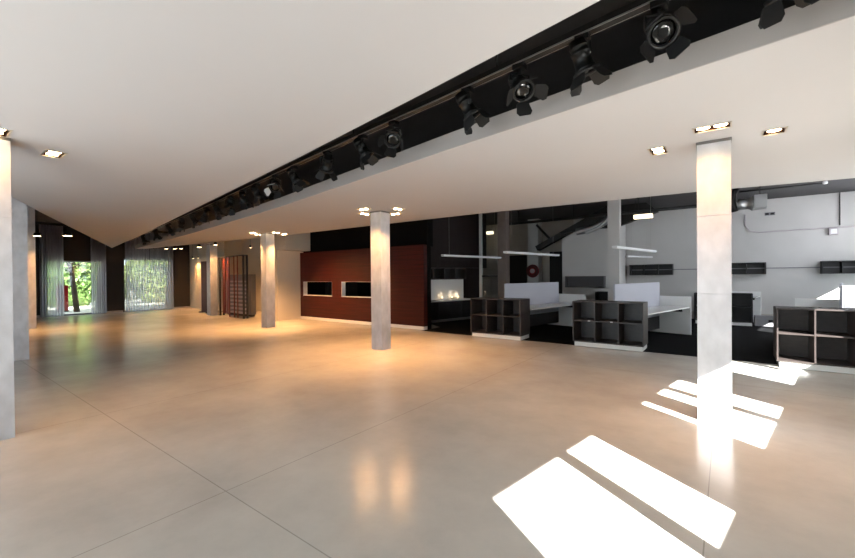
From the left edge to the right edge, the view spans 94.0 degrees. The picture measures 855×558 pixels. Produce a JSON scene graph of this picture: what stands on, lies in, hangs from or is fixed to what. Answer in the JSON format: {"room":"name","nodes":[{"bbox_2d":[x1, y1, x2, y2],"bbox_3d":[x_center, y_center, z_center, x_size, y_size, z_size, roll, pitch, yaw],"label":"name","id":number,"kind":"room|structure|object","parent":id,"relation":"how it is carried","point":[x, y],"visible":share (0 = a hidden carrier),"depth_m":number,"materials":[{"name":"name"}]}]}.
{"room":"showroom","nodes":[
{"label":"showroom","id":0,"kind":"room"},
{"bbox_2d":[35,224,189,314],"bbox_3d":[-16.492,-0.378,16.849,0.200,4.200,14.000,0,1,37],"label":"wall","id":1,"kind":"structure","parent":0,"point":[77,247],"depth_m":18.90,"materials":[{"name":"grey paint"}]},
{"bbox_2d":[189,236,276,310],"bbox_3d":[-8.616,-0.462,19.039,9.780,4.200,1.050,0,1,37],"label":"wall","id":2,"kind":"structure","parent":0,"point":[233,247],"depth_m":19.67,"materials":[{"name":"paint"}]},
{"bbox_2d":[274,250,302,320],"bbox_3d":[-5.251,0.237,15.171,0.200,2.600,1.140,0,1,37],"label":"wall","id":3,"kind":"structure","parent":0,"point":[287,263],"depth_m":14.99,"materials":[{"name":"beige paint"}]},
{"bbox_2d":[277,233,309,250],"bbox_3d":[-5.113,-1.775,15.240,0.550,1.380,1.100,0,1,37],"label":"wall","id":4,"kind":"structure","parent":0,"point":[294,242],"depth_m":14.98,"materials":[{"name":"beige paint"}]},
{"bbox_2d":[302,232,324,294],"bbox_3d":[-4.165,-0.484,16.716,0.110,4.000,2.630,0,1,37],"label":"wall","id":5,"kind":"structure","parent":0,"point":[313,288],"depth_m":16.09,"materials":[{"name":"black paint"}]},
{"bbox_2d":[325,282,357,295],"bbox_3d":[-2.153,-0.517,18.976,0.200,4.200,6.600,0,1,37],"label":"wall","id":6,"kind":"structure","parent":0,"point":[350,287],"depth_m":17.10,"materials":[{"name":"black paint"}]},
{"bbox_2d":[300,244,426,326],"bbox_3d":[-2.465,0.203,13.695,6.010,2.440,0.160,0,1,37],"label":"wall","id":7,"kind":"structure","parent":0,"point":[408,264],"depth_m":13.38,"materials":[{"name":"red wood"}]},
{"bbox_2d":[341,282,370,297],"bbox_3d":[-2.248,0.358,13.526,1.820,0.530,0.175,0,1,37],"label":"window","id":8,"kind":"structure","parent":7,"relation":"in","point":[343,294],"depth_m":14.02,"materials":[{"name":"white laminate"}]},
{"bbox_2d":[300,316,426,329],"bbox_3d":[-2.457,1.472,13.700,6.010,0.098,0.172,0,1,37],"label":"baseboard","id":9,"kind":"structure","parent":7,"relation":"attached to","point":[301,317],"depth_m":13.53,"materials":[{"name":"white laminate"}]},
{"bbox_2d":[357,282,370,296],"bbox_3d":[-1.902,-0.503,16.726,5.300,4.000,0.100,0,1,37],"label":"wall","id":10,"kind":"structure","parent":0,"point":[363,288],"depth_m":17.30,"materials":[{"name":"black paint"}]},
{"bbox_2d":[311,219,432,251],"bbox_3d":[-2.195,-1.731,13.898,5.770,1.500,0.150,0,1,37],"label":"wall","id":11,"kind":"structure","parent":0,"point":[410,232],"depth_m":13.88,"materials":[{"name":"black paint"}]},
{"bbox_2d":[423,219,430,328],"bbox_3d":[-0.019,-0.486,12.085,0.160,4.000,0.190,0,1,37],"label":"wall","id":12,"kind":"structure","parent":0,"point":[426,223],"depth_m":12.02,"materials":[{"name":"black paint"}]},
{"bbox_2d":[0,308,854,557],"bbox_3d":[-3.651,1.650,11.380,28.500,0.200,20.600,0,1,37],"label":"floor","id":13,"kind":"structure","parent":0,"point":[182,432],"depth_m":3.69,"materials":[{"name":"concrete"}]},
{"bbox_2d":[0,137,14,440],"bbox_3d":[-4.409,0.095,4.004,0.312,3.029,0.312,0,1,35],"label":"column","id":14,"kind":"structure","parent":13,"relation":"on","point":[7,399],"depth_m":4.00,"materials":[{"name":"grey concrete"}]},
{"bbox_2d":[11,197,28,360],"bbox_3d":[-8.237,-0.386,7.953,0.330,4.000,0.330,0,1,35],"label":"column","id":15,"kind":"structure","parent":13,"relation":"on","point":[19,209],"depth_m":7.90,"materials":[{"name":"grey concrete"}]},
{"bbox_2d":[27,205,36,328],"bbox_3d":[-13.092,-0.380,13.015,0.380,4.000,0.380,0,1,35],"label":"column","id":16,"kind":"structure","parent":13,"relation":"on","point":[30,211],"depth_m":12.98,"materials":[{"name":"grey concrete"}]},
{"bbox_2d":[200,261,206,312],"bbox_3d":[-10.279,0.366,18.509,0.850,2.380,0.350,0,1,37],"label":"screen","id":17,"kind":"object","parent":13,"relation":"on","point":[203,263],"visible":0.59,"depth_m":18.57,"materials":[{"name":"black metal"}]},
{"bbox_2d":[206,244,217,315],"bbox_3d":[-9.200,0.043,17.040,0.312,3.029,0.312,0,1,35],"label":"column","id":18,"kind":"structure","parent":13,"relation":"on","point":[211,250],"depth_m":16.94,"materials":[{"name":"grey concrete"}]},
{"bbox_2d":[219,255,248,318],"bbox_3d":[-7.978,0.302,16.365,2.360,2.500,0.200,0,1,42],"label":"display rack","id":19,"kind":"object","parent":13,"relation":"on","point":[226,281],"visible":1,"depth_m":16.30,"materials":[{"name":"wood"}]},
{"bbox_2d":[226,274,255,316],"bbox_3d":[-7.942,0.677,16.956,2.050,1.740,0.200,0,1,37],"label":"shelving unit","id":20,"kind":"object","parent":13,"relation":"on","point":[251,277],"visible":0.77,"depth_m":16.41,"materials":[{"name":"grey laminate"}]},
{"bbox_2d":[260,233,274,327],"bbox_3d":[-5.154,0.038,12.884,0.312,3.029,0.312,0,1,35],"label":"column","id":21,"kind":"structure","parent":13,"relation":"on","point":[267,239],"depth_m":12.78,"materials":[{"name":"grey concrete"}]},
{"bbox_2d":[370,210,390,349],"bbox_3d":[-1.038,0.031,8.838,0.312,3.029,0.312,0,1,35],"label":"column","id":22,"kind":"structure","parent":13,"relation":"on","point":[379,220],"depth_m":8.72,"materials":[{"name":"grey concrete"}]},
{"bbox_2d":[497,211,509,297],"bbox_3d":[2.743,-0.526,14.370,0.320,4.000,0.320,0,1,35],"label":"column","id":23,"kind":"structure","parent":13,"relation":"on","point":[502,216],"depth_m":14.25,"materials":[{"name":"concrete"}]},
{"bbox_2d":[528,219,541,282],"bbox_3d":[4.651,-0.564,17.251,0.460,4.000,0.460,0,1,35],"label":"column","id":24,"kind":"structure","parent":13,"relation":"on","point":[534,234],"depth_m":17.06,"materials":[{"name":"white paint"}]},
{"bbox_2d":[526,264,538,277],"bbox_3d":[4.485,-0.341,17.028,0.560,0.560,0.120,0,1,37],"label":"hose reel","id":25,"kind":"object","parent":24,"relation":"attached to","point":[532,270],"visible":1,"depth_m":16.99,"materials":[{"name":"red metal"}]},
{"bbox_2d":[607,199,620,300],"bbox_3d":[5.850,-0.540,12.480,0.330,4.000,0.330,0,1,35],"label":"column","id":26,"kind":"structure","parent":13,"relation":"on","point":[614,255],"depth_m":12.35,"materials":[{"name":"white paint"}]},
{"bbox_2d":[696,137,731,424],"bbox_3d":[3.156,0.027,4.396,0.312,3.029,0.312,0,1,35],"label":"column","id":27,"kind":"structure","parent":13,"relation":"on","point":[714,254],"depth_m":4.27,"materials":[{"name":"white concrete"}]},
{"bbox_2d":[0,0,854,248],"bbox_3d":[-4.572,-1.558,10.874,13.986,0.180,25.741,-1,0,-33],"label":"ceiling","id":28,"kind":"structure","parent":0,"point":[160,110],"depth_m":3.48,"materials":[{"name":"white paint"}]},
{"bbox_2d":[0,128,12,137],"bbox_3d":[-4.151,-1.479,3.839,0.314,0.126,0.184,0,1,37],"label":"recessed light","id":29,"kind":"object","parent":28,"relation":"in","point":[5,133],"visible":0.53,"depth_m":3.91,"materials":[{"name":"silver metal"}]},
{"bbox_2d":[40,150,67,158],"bbox_3d":[-4.267,-1.483,4.551,0.314,0.126,0.184,0,1,37],"label":"recessed light","id":30,"kind":"object","parent":28,"relation":"in","point":[49,153],"visible":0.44,"depth_m":4.59,"materials":[{"name":"silver metal"}]},
{"bbox_2d":[135,0,854,248],"bbox_3d":[-5.446,-1.549,10.454,0.232,0.178,24.425,-1,1,-44],"label":"trim","id":31,"kind":"structure","parent":28,"relation":"attached to","point":[796,20],"depth_m":3.15,"materials":[{"name":"grey paint"}]},
{"bbox_2d":[647,146,668,155],"bbox_3d":[2.673,-1.543,4.625,0.184,0.126,0.314,0,1,37],"label":"recessed light","id":32,"kind":"object","parent":28,"relation":"in","point":[658,150],"visible":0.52,"depth_m":4.67,"materials":[{"name":"silver metal"}]},
{"bbox_2d":[692,121,731,133],"bbox_3d":[2.783,-1.539,3.905,0.314,0.126,0.184,0,1,37],"label":"recessed light","id":33,"kind":"object","parent":28,"relation":"in","point":[724,125],"visible":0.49,"depth_m":3.92,"materials":[{"name":"silver metal"}]},
{"bbox_2d":[761,126,787,136],"bbox_3d":[3.495,-1.546,4.021,0.194,0.126,0.204,0,1,37],"label":"recessed light","id":34,"kind":"object","parent":28,"relation":"in","point":[780,130],"visible":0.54,"depth_m":4.05,"materials":[{"name":"silver metal"}]},
{"bbox_2d":[35,0,854,231],"bbox_3d":[-4.603,-2.583,10.161,27.260,0.300,23.600,0,1,37],"label":"ceiling","id":35,"kind":"structure","parent":0,"point":[616,47],"depth_m":5.27,"materials":[{"name":"paint"}]},
{"bbox_2d":[35,222,68,226],"bbox_3d":[-15.531,-2.341,17.540,0.120,0.099,2.500,0,1,37],"label":"rail","id":36,"kind":"object","parent":35,"relation":"attached to","point":[41,223],"visible":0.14,"depth_m":16.88,"materials":[{"name":"black metal"}]},
{"bbox_2d":[39,224,63,316],"bbox_3d":[-15.964,-0.349,16.953,0.115,3.870,0.760,0,1,37],"label":"curtain","id":37,"kind":"object","parent":36,"relation":"hanging from","point":[51,258],"visible":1,"depth_m":16.95,"materials":[{"name":"fabric"}]},
{"bbox_2d":[90,237,106,313],"bbox_3d":[-15.016,-0.366,18.218,0.115,3.870,0.560,0,1,37],"label":"curtain","id":38,"kind":"object","parent":36,"relation":"hanging from","point":[98,249],"visible":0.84,"depth_m":18.19,"materials":[{"name":"fabric"}]},
{"bbox_2d":[129,0,669,240],"bbox_3d":[-5.689,-2.098,10.050,0.121,0.650,23.758,-1,1,-44],"label":"track","id":39,"kind":"object","parent":35,"relation":"hanging from","point":[630,10],"visible":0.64,"depth_m":3.58,"materials":[{"name":"black metal"}]},
{"bbox_2d":[175,218,184,231],"bbox_3d":[-7.154,-1.564,11.552,0.288,0.412,0.301,0,1,37],"label":"spotlight","id":40,"kind":"object","parent":39,"relation":"hanging from","point":[181,223],"visible":1,"depth_m":11.60,"materials":[{"name":"black metal"}]},
{"bbox_2d":[189,212,202,227],"bbox_3d":[-6.173,-1.562,10.692,0.307,0.422,0.342,0,1,37],"label":"spotlight","id":41,"kind":"object","parent":39,"relation":"hanging from","point":[192,217],"visible":0.99,"depth_m":10.62,"materials":[{"name":"black metal"}]},
{"bbox_2d":[197,207,210,223],"bbox_3d":[-5.552,-1.567,9.861,0.298,0.411,0.317,0,1,37],"label":"spotlight","id":42,"kind":"object","parent":39,"relation":"hanging from","point":[204,217],"visible":1,"depth_m":9.81,"materials":[{"name":"black metal"}]},
{"bbox_2d":[212,202,227,219],"bbox_3d":[-4.780,-1.568,9.221,0.304,0.412,0.315,0,1,37],"label":"spotlight","id":43,"kind":"object","parent":39,"relation":"hanging from","point":[218,211],"visible":0.94,"depth_m":9.16,"materials":[{"name":"black metal"}]},
{"bbox_2d":[222,196,236,215],"bbox_3d":[-4.211,-1.564,8.476,0.318,0.419,0.279,0,1,37],"label":"spotlight","id":44,"kind":"object","parent":39,"relation":"hanging from","point":[230,201],"visible":1,"depth_m":8.52,"materials":[{"name":"black metal"}]},
{"bbox_2d":[239,189,253,209],"bbox_3d":[-3.672,-1.569,8.023,0.316,0.412,0.316,0,1,37],"label":"spotlight","id":45,"kind":"object","parent":39,"relation":"hanging from","point":[242,195],"visible":1,"depth_m":7.91,"materials":[{"name":"black metal"}]},
{"bbox_2d":[250,183,269,205],"bbox_3d":[-3.104,-1.571,7.451,0.296,0.410,0.324,0,1,37],"label":"spotlight","id":46,"kind":"object","parent":39,"relation":"hanging from","point":[254,187],"visible":1,"depth_m":7.38,"materials":[{"name":"black metal"}]},
{"bbox_2d":[264,174,283,198],"bbox_3d":[-2.606,-1.565,6.737,0.298,0.419,0.372,-1,0,-33],"label":"spotlight","id":47,"kind":"object","parent":39,"relation":"hanging from","point":[274,187],"visible":1,"depth_m":6.76,"materials":[{"name":"black metal"}]},
{"bbox_2d":[286,165,309,192],"bbox_3d":[-2.046,-1.566,6.325,0.328,0.421,0.266,0,0,13],"label":"spotlight","id":48,"kind":"object","parent":39,"relation":"hanging from","point":[297,182],"visible":1,"depth_m":6.24,"materials":[{"name":"black metal"}]},
{"bbox_2d":[313,150,337,180],"bbox_3d":[-1.413,-1.572,5.641,0.375,0.411,0.311,0,1,37],"label":"spotlight","id":49,"kind":"object","parent":39,"relation":"hanging from","point":[326,167],"visible":1,"depth_m":5.54,"materials":[{"name":"black metal"}]},
{"bbox_2d":[353,134,380,169],"bbox_3d":[-0.719,-1.567,4.959,0.332,0.422,0.323,0,1,37],"label":"spotlight","id":50,"kind":"object","parent":39,"relation":"hanging from","point":[365,153],"visible":1,"depth_m":4.90,"materials":[{"name":"black metal"}]},
{"bbox_2d":[378,120,403,157],"bbox_3d":[-0.366,-1.567,4.437,0.300,0.421,0.374,0,1,37],"label":"spotlight","id":51,"kind":"object","parent":39,"relation":"hanging from","point":[393,135],"visible":1,"depth_m":4.46,"materials":[{"name":"black metal"}]},
{"bbox_2d":[455,86,490,134],"bbox_3d":[0.447,-1.573,3.743,0.309,0.413,0.298,0,1,37],"label":"spotlight","id":52,"kind":"object","parent":39,"relation":"hanging from","point":[471,113],"visible":1,"depth_m":3.68,"materials":[{"name":"black metal"}]},
{"bbox_2d":[506,61,548,115],"bbox_3d":[0.783,-1.567,3.240,0.360,0.424,0.311,0,1,37],"label":"spotlight","id":53,"kind":"object","parent":39,"relation":"hanging from","point":[523,89],"visible":1,"depth_m":3.28,"materials":[{"name":"black metal"}]},
{"bbox_2d":[569,32,611,96],"bbox_3d":[1.195,-1.576,2.942,0.299,0.408,0.291,0,0,14],"label":"spotlight","id":54,"kind":"object","parent":39,"relation":"hanging from","point":[584,65],"visible":1,"depth_m":2.88,"materials":[{"name":"black metal"}]},
{"bbox_2d":[640,0,697,62],"bbox_3d":[1.506,-1.576,2.490,0.307,0.408,0.380,0,1,37],"label":"spotlight","id":55,"kind":"object","parent":39,"relation":"hanging from","point":[660,27],"visible":1,"depth_m":2.51,"materials":[{"name":"black metal"}]},
{"bbox_2d":[758,0,818,28],"bbox_3d":[1.970,-1.581,2.161,0.271,0.401,0.324,0,1,37],"label":"spotlight","id":56,"kind":"object","parent":39,"relation":"hanging from","point":[773,12],"visible":1,"depth_m":2.18,"materials":[{"name":"black metal"}]},
{"bbox_2d":[441,212,500,258],"bbox_3d":[1.491,-1.602,13.013,2.892,1.808,0.121,-1,1,-43],"label":"linear pendant","id":57,"kind":"object","parent":35,"relation":"hanging from","point":[442,255],"visible":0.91,"depth_m":12.92,"materials":[{"name":"white metal"}]},
{"bbox_2d":[442,256,500,258],"bbox_3d":[1.499,-0.702,13.019,2.852,0.008,0.100,-1,1,-43],"label":"diffuser","id":58,"kind":"object","parent":57,"relation":"attached to","point":[442,256],"depth_m":13.08,"materials":[{"name":"white plastic"}]},
{"bbox_2d":[503,251,559,255],"bbox_3d":[3.090,-1.606,11.627,2.885,1.808,0.121,-1,1,-44],"label":"linear pendant","id":59,"kind":"object","parent":35,"relation":"hanging from","point":[506,252],"visible":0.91,"depth_m":11.37,"materials":[{"name":"white metal"}]},
{"bbox_2d":[506,253,549,255],"bbox_3d":[3.098,-0.706,11.634,2.845,0.008,0.100,-1,1,-44],"label":"diffuser","id":60,"kind":"object","parent":59,"relation":"attached to","point":[542,254],"depth_m":11.51,"materials":[{"name":"white plastic"}]},
{"bbox_2d":[535,206,606,250],"bbox_3d":[5.356,-1.845,14.831,2.764,1.471,0.300,0,1,37],"label":"beam","id":61,"kind":"structure","parent":35,"relation":"attached to","point":[559,236],"depth_m":15.17,"materials":[{"name":"black metal"}]},
{"bbox_2d":[575,216,607,234],"bbox_3d":[5.826,-2.060,13.726,1.407,1.029,0.260,0,1,37],"label":"duct","id":62,"kind":"object","parent":35,"relation":"hanging from","point":[579,231],"visible":0.39,"depth_m":13.80,"materials":[{"name":"silver metal"}]},
{"bbox_2d":[585,217,606,233],"bbox_3d":[5.838,-2.051,13.405,1.017,1.028,0.120,0,1,37],"label":"duct","id":63,"kind":"object","parent":35,"relation":"hanging from","point":[604,222],"visible":0.48,"depth_m":13.43,"materials":[{"name":"silver metal"}]},
{"bbox_2d":[509,198,696,224],"bbox_3d":[5.534,-2.294,13.317,6.700,0.497,0.100,0,1,37],"label":"ceiling pipe","id":64,"kind":"object","parent":35,"relation":"hanging from","point":[686,206],"visible":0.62,"depth_m":13.13,"materials":[{"name":"black metal"}]},
{"bbox_2d":[561,202,658,233],"bbox_3d":[6.235,-2.088,13.876,3.150,0.830,0.230,0,1,37],"label":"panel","id":65,"kind":"object","parent":35,"relation":"hanging from","point":[627,218],"visible":0.6,"depth_m":13.47,"materials":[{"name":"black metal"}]},
{"bbox_2d":[612,196,656,252],"bbox_3d":[5.217,-1.612,9.972,2.785,1.808,0.121,-1,1,-44],"label":"linear pendant","id":66,"kind":"object","parent":35,"relation":"hanging from","point":[619,246],"visible":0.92,"depth_m":9.61,"materials":[{"name":"white metal"}]},
{"bbox_2d":[613,248,655,252],"bbox_3d":[5.224,-0.712,9.978,2.745,0.008,0.100,-1,1,-44],"label":"diffuser","id":67,"kind":"object","parent":66,"relation":"attached to","point":[633,249],"depth_m":9.95,"materials":[{"name":"white plastic"}]},
{"bbox_2d":[633,212,652,218],"bbox_3d":[6.911,-2.246,12.786,0.550,0.610,0.200,0,1,37],"label":"box light","id":68,"kind":"object","parent":35,"relation":"hanging from","point":[637,215],"visible":0.91,"depth_m":12.72,"materials":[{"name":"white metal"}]},
{"bbox_2d":[731,186,766,212],"bbox_3d":[8.752,-2.201,10.907,0.800,0.697,0.440,0,1,37],"label":"air duct","id":69,"kind":"object","parent":35,"relation":"hanging from","point":[759,201],"visible":0.95,"depth_m":10.81,"materials":[{"name":"silver metal"}]},
{"bbox_2d":[739,183,821,192],"bbox_3d":[9.594,-2.491,10.898,1.700,0.040,0.040,0,1,37],"label":"conduit","id":70,"kind":"object","parent":35,"relation":"attached to","point":[813,183],"visible":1,"depth_m":10.85,"materials":[{"name":"black metal"}]},
{"bbox_3d":[-13.807,-2.373,19.840,0.120,0.099,2.350,0,1,37],"label":"rail","id":71,"kind":"object","parent":35,"relation":"attached to","visible":0},
{"bbox_2d":[125,233,149,311],"bbox_3d":[-14.117,-0.382,19.418,0.115,3.870,1.000,0,1,37],"label":"curtain","id":72,"kind":"object","parent":71,"relation":"hanging from","point":[137,279],"visible":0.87,"depth_m":19.38,"materials":[{"name":"fabric"}]},
{"bbox_2d":[149,232,173,309],"bbox_3d":[-13.487,-0.394,20.259,0.115,3.870,1.060,0,1,37],"label":"curtain","id":73,"kind":"object","parent":71,"relation":"hanging from","point":[161,259],"visible":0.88,"depth_m":20.22,"materials":[{"name":"fabric"}]},
{"bbox_2d":[431,268,478,297],"bbox_3d":[0.595,-0.510,14.660,3.900,4.000,0.100,-1,1,-40],"label":"wall","id":74,"kind":"structure","parent":0,"point":[471,283],"depth_m":15.53,"materials":[{"name":"brown laminate"}]},
{"bbox_2d":[433,268,444,278],"bbox_3d":[0.312,-0.189,14.157,0.535,0.400,0.300,-1,1,-40],"label":"upper cabinet","id":75,"kind":"object","parent":74,"relation":"attached to","point":[438,273],"visible":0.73,"depth_m":14.31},
{"bbox_2d":[431,279,462,299],"bbox_3d":[0.471,0.382,14.465,2.320,0.720,0.037,-1,1,-40],"label":"backsplash","id":76,"kind":"structure","parent":74,"relation":"attached to","point":[447,288],"depth_m":14.64,"materials":[{"name":"white laminate"}]},
{"bbox_2d":[445,268,455,278],"bbox_3d":[0.727,-0.195,14.503,0.535,0.400,0.300,-1,1,-40],"label":"upper cabinet","id":77,"kind":"object","parent":74,"relation":"attached to","point":[450,273],"visible":0.8,"depth_m":14.65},
{"bbox_2d":[456,268,465,278],"bbox_3d":[1.141,-0.201,14.849,0.535,0.400,0.300,-1,1,-40],"label":"upper cabinet","id":78,"kind":"object","parent":74,"relation":"attached to","point":[460,272],"visible":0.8,"depth_m":14.98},
{"bbox_2d":[431,214,486,267],"bbox_3d":[0.715,-1.460,14.499,3.900,2.099,0.299,-1,1,-40],"label":"wall","id":79,"kind":"structure","parent":0,"point":[455,235],"depth_m":14.63,"materials":[{"name":"brown laminate"}]},
{"bbox_2d":[562,225,625,299],"bbox_3d":[6.451,-0.445,15.467,2.020,3.742,1.300,0,1,37],"label":"wall","id":80,"kind":"structure","parent":0,"point":[584,254],"depth_m":15.02,"materials":[{"name":"white paint"}]},
{"bbox_2d":[565,276,605,287],"bbox_3d":[5.876,0.103,14.880,1.380,0.420,0.320,0,1,37],"label":"wall shelf","id":81,"kind":"object","parent":80,"relation":"attached to","point":[570,281],"visible":1,"depth_m":14.97,"materials":[{"name":"grey laminate"}]},
{"bbox_2d":[422,319,776,363],"bbox_3d":[4.162,1.464,13.303,16.700,0.007,7.750,0,1,37],"label":"floor","id":82,"kind":"structure","parent":0,"point":[753,343],"depth_m":9.85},
{"bbox_2d":[431,302,438,322],"bbox_3d":[-0.007,1.144,13.713,0.565,0.700,0.562,-1,1,-40],"label":"base cabinet","id":83,"kind":"object","parent":82,"relation":"on","point":[434,305],"visible":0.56,"depth_m":13.59,"materials":[{"name":"wood"}]},
{"bbox_2d":[431,298,469,301],"bbox_3d":[0.658,0.761,14.264,2.340,0.038,0.570,-1,1,-40],"label":"countertop","id":84,"kind":"structure","parent":83,"relation":"on","point":[459,299],"depth_m":14.27,"materials":[{"name":"white laminate"}]},
{"bbox_2d":[438,301,450,321],"bbox_3d":[0.430,1.138,14.079,0.565,0.700,0.562,-1,1,-40],"label":"base cabinet","id":85,"kind":"object","parent":82,"relation":"on","point":[444,308],"visible":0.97,"depth_m":13.87,"materials":[{"name":"wood"}]},
{"bbox_2d":[450,301,461,320],"bbox_3d":[0.868,1.131,14.444,0.565,0.700,0.562,-1,1,-40],"label":"base cabinet","id":86,"kind":"object","parent":82,"relation":"on","point":[456,306],"visible":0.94,"depth_m":14.23,"materials":[{"name":"black metal"}]},
{"bbox_2d":[461,300,470,319],"bbox_3d":[1.305,1.125,14.809,0.565,0.700,0.562,-1,1,-40],"label":"base cabinet","id":87,"kind":"object","parent":82,"relation":"on","point":[466,314],"visible":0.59,"depth_m":14.56,"materials":[{"name":"black metal"}]},
{"bbox_2d":[479,213,497,296],"bbox_3d":[2.441,-0.531,14.934,1.100,3.990,0.100,0,1,37],"label":"glass wall","id":88,"kind":"structure","parent":82,"relation":"on","point":[481,275],"depth_m":15.19,"materials":[{"name":"white glass"}]},
{"bbox_2d":[470,297,529,339],"bbox_3d":[1.876,1.001,10.354,1.400,0.999,0.600,0,1,37],"label":"shelf unit","id":89,"kind":"object","parent":82,"relation":"on","point":[491,317],"visible":1,"depth_m":10.35,"materials":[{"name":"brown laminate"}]},
{"bbox_2d":[504,282,585,326],"bbox_3d":[3.136,0.795,11.743,2.780,1.369,1.780,-1,1,-41],"label":"desk","id":90,"kind":"object","parent":82,"relation":"on","point":[547,306],"visible":0.68,"depth_m":12.04,"materials":[{"name":"white laminate"}]},
{"bbox_2d":[530,302,571,309],"bbox_3d":[3.412,0.765,11.399,2.740,0.028,0.838,-1,1,-41],"label":"countertop","id":91,"kind":"structure","parent":90,"relation":"on","point":[559,304],"depth_m":11.30,"materials":[{"name":"white laminate"}]},
{"bbox_2d":[595,291,607,300],"bbox_3d":[6.757,0.942,14.101,1.470,0.979,0.450,0,1,37],"label":"shelf unit","id":92,"kind":"object","parent":82,"relation":"on","point":[599,295],"visible":0.14,"depth_m":14.56,"materials":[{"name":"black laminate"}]},
{"bbox_2d":[572,300,647,351],"bbox_3d":[4.019,0.993,8.812,1.420,0.999,0.600,0,1,37],"label":"shelf unit","id":93,"kind":"object","parent":82,"relation":"on","point":[620,325],"visible":1,"depth_m":8.84,"materials":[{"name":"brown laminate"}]},
{"bbox_2d":[613,282,690,334],"bbox_3d":[5.351,0.788,10.096,2.730,1.369,1.520,-1,1,-40],"label":"desk","id":94,"kind":"object","parent":82,"relation":"on","point":[666,314],"visible":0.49,"depth_m":10.51,"materials":[{"name":"white laminate"}]},
{"bbox_2d":[648,306,689,314],"bbox_3d":[5.579,0.758,9.796,2.690,0.028,0.708,-1,1,-40],"label":"countertop","id":95,"kind":"structure","parent":94,"relation":"on","point":[656,309],"depth_m":9.89,"materials":[{"name":"white laminate"}]},
{"bbox_2d":[694,292,752,325],"bbox_3d":[9.297,0.931,12.572,1.470,0.979,0.450,0,1,37],"label":"shelf unit","id":96,"kind":"object","parent":82,"relation":"on","point":[742,303],"visible":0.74,"depth_m":12.41,"materials":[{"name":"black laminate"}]},
{"bbox_2d":[732,291,760,321],"bbox_3d":[9.947,0.912,13.059,0.780,0.999,1.420,-1,1,-44],"label":"desk","id":97,"kind":"object","parent":82,"relation":"on","point":[756,295],"visible":0.27,"depth_m":12.87,"materials":[{"name":"white laminate"}]},
{"bbox_2d":[754,315,772,326],"bbox_3d":[10.396,1.267,11.969,0.920,0.300,0.404,0,1,37],"label":"duct","id":98,"kind":"object","parent":82,"relation":"on","point":[759,320],"visible":0.44,"depth_m":11.96,"materials":[{"name":"grey metal"}]},
{"bbox_2d":[773,306,854,373],"bbox_3d":[6.668,0.987,6.577,1.420,0.999,0.600,0,1,37],"label":"shelf unit","id":99,"kind":"object","parent":82,"relation":"on","point":[808,338],"visible":1,"depth_m":6.76,"materials":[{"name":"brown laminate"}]},
{"bbox_2d":[795,283,854,307],"bbox_3d":[8.096,0.781,7.802,2.780,1.369,1.520,-1,1,-44],"label":"desk","id":100,"kind":"object","parent":82,"relation":"on","point":[836,303],"visible":0.23,"depth_m":8.87,"materials":[{"name":"white laminate"}]},
{"bbox_2d":[483,191,854,313],"bbox_3d":[6.728,-0.575,16.320,17.200,4.200,0.200,0,1,37],"label":"wall","id":101,"kind":"structure","parent":0,"point":[673,233],"depth_m":13.04,"materials":[{"name":"white paint"}]},
{"bbox_2d":[510,255,526,282],"bbox_3d":[3.992,0.181,18.210,1.150,2.492,0.069,0,1,37],"label":"door","id":102,"kind":"structure","parent":101,"relation":"in","point":[518,264],"depth_m":18.06,"materials":[{"name":"grey paint"}]},
{"bbox_2d":[550,251,561,293],"bbox_3d":[5.672,0.126,16.951,0.950,2.592,0.069,0,1,37],"label":"door","id":103,"kind":"structure","parent":101,"relation":"in","point":[555,261],"depth_m":17.02,"materials":[{"name":"grey paint"}]},
{"bbox_2d":[629,264,672,274],"bbox_3d":[8.299,-0.343,14.814,1.400,0.390,0.310,0,1,37],"label":"wall shelf","id":104,"kind":"object","parent":101,"relation":"attached to","point":[633,269],"visible":1,"depth_m":14.89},
{"bbox_2d":[732,262,765,273],"bbox_3d":[10.324,-0.344,13.297,1.460,0.380,0.310,0,1,37],"label":"wall shelf","id":105,"kind":"object","parent":101,"relation":"attached to","point":[756,264],"visible":0.52,"depth_m":13.19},
{"bbox_2d":[645,266,854,269],"bbox_3d":[10.463,-0.351,13.383,6.500,0.030,0.024,0,1,37],"label":"trim","id":106,"kind":"structure","parent":101,"relation":"attached to","point":[845,266],"depth_m":12.99,"materials":[{"name":"grey metal"}]},
{"bbox_2d":[744,215,854,232],"bbox_3d":[11.788,-1.826,12.337,3.118,0.628,0.036,0,1,37],"label":"conduit","id":107,"kind":"object","parent":101,"relation":"attached to","point":[744,215],"visible":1,"depth_m":12.59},
{"bbox_2d":[820,260,854,273],"bbox_3d":[12.453,-0.351,11.702,1.300,0.380,0.310,0,1,37],"label":"wall shelf","id":108,"kind":"object","parent":101,"relation":"attached to","point":[848,270],"visible":1,"depth_m":11.92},
{"label":"outside","id":109,"kind":"structure","parent":0,"visible":0},
{"bbox_2d":[64,300,125,313],"bbox_3d":[-28.581,1.772,31.433,36.550,0.200,44.000,0,1,37],"label":"ground","id":110,"kind":"structure","parent":109,"point":[83,309],"depth_m":21.51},
{"bbox_2d":[64,285,68,311],"bbox_3d":[-18.554,0.990,20.262,0.440,1.350,0.440,0,1,37],"label":"kiosk","id":111,"kind":"object","parent":110,"relation":"on","point":[66,308],"visible":0.44,"depth_m":20.24,"materials":[{"name":"red metal"}]},
{"bbox_2d":[64,262,90,306],"bbox_3d":[-21.819,-0.211,24.251,2.477,3.752,4.378,0,1,37],"label":"hedge","id":112,"kind":"object","parent":110,"relation":"on","point":[83,286],"visible":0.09,"depth_m":24.14,"materials":[{"name":"green plant"}]},
{"bbox_2d":[64,262,90,311],"bbox_3d":[-17.755,-0.652,19.716,3.692,4.662,3.291,-1,0,-29],"label":"tree","id":113,"kind":"object","parent":110,"relation":"on","point":[76,308],"visible":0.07,"depth_m":19.97,"materials":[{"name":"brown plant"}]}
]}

